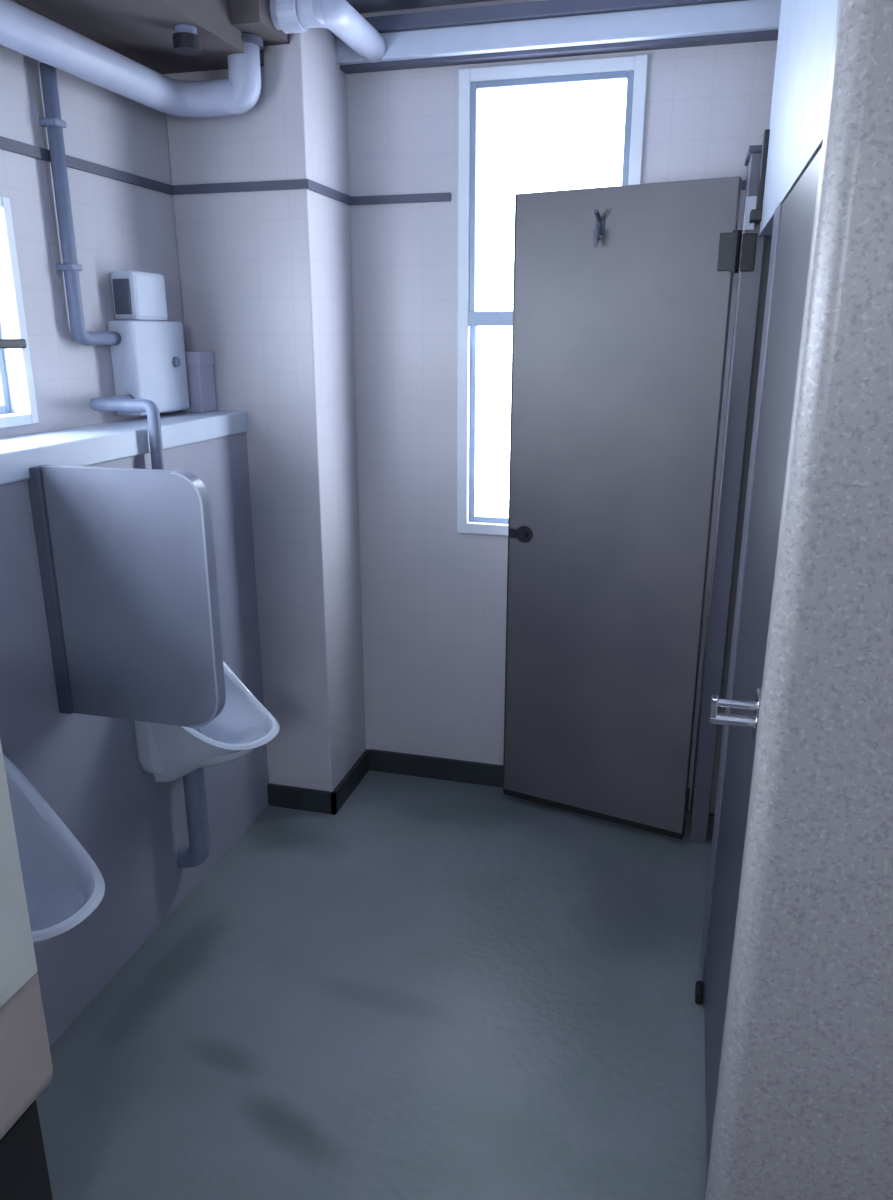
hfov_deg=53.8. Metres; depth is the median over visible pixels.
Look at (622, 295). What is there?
door
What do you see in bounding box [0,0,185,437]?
wall
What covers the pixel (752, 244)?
pilaster
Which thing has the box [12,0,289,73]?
ceiling
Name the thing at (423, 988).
floor
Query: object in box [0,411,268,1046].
half wall
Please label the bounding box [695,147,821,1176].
door
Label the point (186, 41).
ceiling sensor
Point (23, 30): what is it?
drain pipe
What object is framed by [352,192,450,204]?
trim
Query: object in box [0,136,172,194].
trim
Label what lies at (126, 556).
privacy screen
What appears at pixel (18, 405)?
window
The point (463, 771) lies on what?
baseboard
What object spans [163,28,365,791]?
wall column
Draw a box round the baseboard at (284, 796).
[267,749,368,814]
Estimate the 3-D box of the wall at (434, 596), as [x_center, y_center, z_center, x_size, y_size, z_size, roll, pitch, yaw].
[0.715,-0.454,2.601,2.880,2.370,0.035,4,17,14]
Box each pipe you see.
[0,0,385,116]
[39,62,120,345]
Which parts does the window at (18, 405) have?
sash, handle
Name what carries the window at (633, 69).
in the wall at (434, 596)
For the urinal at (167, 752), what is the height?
0.678 m
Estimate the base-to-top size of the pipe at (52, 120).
0.590 m
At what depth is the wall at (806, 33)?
1.48 m
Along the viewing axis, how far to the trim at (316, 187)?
2.48 m
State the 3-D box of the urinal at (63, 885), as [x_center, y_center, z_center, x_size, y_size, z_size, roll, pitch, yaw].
[-0.772,0.621,1.609,0.302,0.678,0.320,4,17,14]
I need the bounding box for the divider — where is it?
[700,202,783,989]
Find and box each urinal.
[3,754,104,946]
[135,661,279,867]
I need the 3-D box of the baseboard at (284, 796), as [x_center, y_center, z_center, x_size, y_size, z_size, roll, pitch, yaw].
[-0.434,0.610,3.045,0.239,0.075,0.334,4,17,14]
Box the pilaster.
[689,145,764,842]
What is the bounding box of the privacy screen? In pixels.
[27,465,225,727]
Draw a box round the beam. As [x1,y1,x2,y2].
[336,0,780,64]
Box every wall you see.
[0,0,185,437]
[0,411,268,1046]
[0,740,52,1199]
[346,0,777,812]
[705,0,892,1199]
[759,0,837,235]
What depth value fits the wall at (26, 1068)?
1.28 m
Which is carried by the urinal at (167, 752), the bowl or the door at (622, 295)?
the bowl
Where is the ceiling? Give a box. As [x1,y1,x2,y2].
[346,0,497,13]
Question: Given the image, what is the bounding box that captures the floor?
[35,770,714,1199]
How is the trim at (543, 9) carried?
attached to the wall at (434, 596)
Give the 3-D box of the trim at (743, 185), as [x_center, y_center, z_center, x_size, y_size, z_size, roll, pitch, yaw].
[1.330,-1.070,2.220,1.595,0.023,0.008,4,17,14]
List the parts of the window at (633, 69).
sash, meeting rail, sash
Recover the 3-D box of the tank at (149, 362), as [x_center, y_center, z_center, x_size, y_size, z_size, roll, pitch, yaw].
[-0.789,-0.406,2.298,0.177,0.857,0.465,-2,17,-6]
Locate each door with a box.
[503,176,741,839]
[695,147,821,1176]
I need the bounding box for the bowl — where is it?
[135,661,279,781]
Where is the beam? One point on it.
(746, 15)
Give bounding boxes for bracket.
[749,129,769,222]
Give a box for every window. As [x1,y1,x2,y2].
[0,196,38,428]
[457,54,647,535]
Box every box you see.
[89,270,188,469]
[182,351,216,412]
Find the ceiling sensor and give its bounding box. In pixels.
[172,24,200,55]
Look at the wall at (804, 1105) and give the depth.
1.17 m
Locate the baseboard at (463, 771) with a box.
[368,749,689,811]
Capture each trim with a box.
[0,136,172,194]
[172,179,309,194]
[308,179,351,204]
[332,0,778,73]
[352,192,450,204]
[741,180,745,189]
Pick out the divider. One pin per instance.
(777, 213)
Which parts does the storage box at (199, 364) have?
lid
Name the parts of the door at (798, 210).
latch handle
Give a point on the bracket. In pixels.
(755, 214)

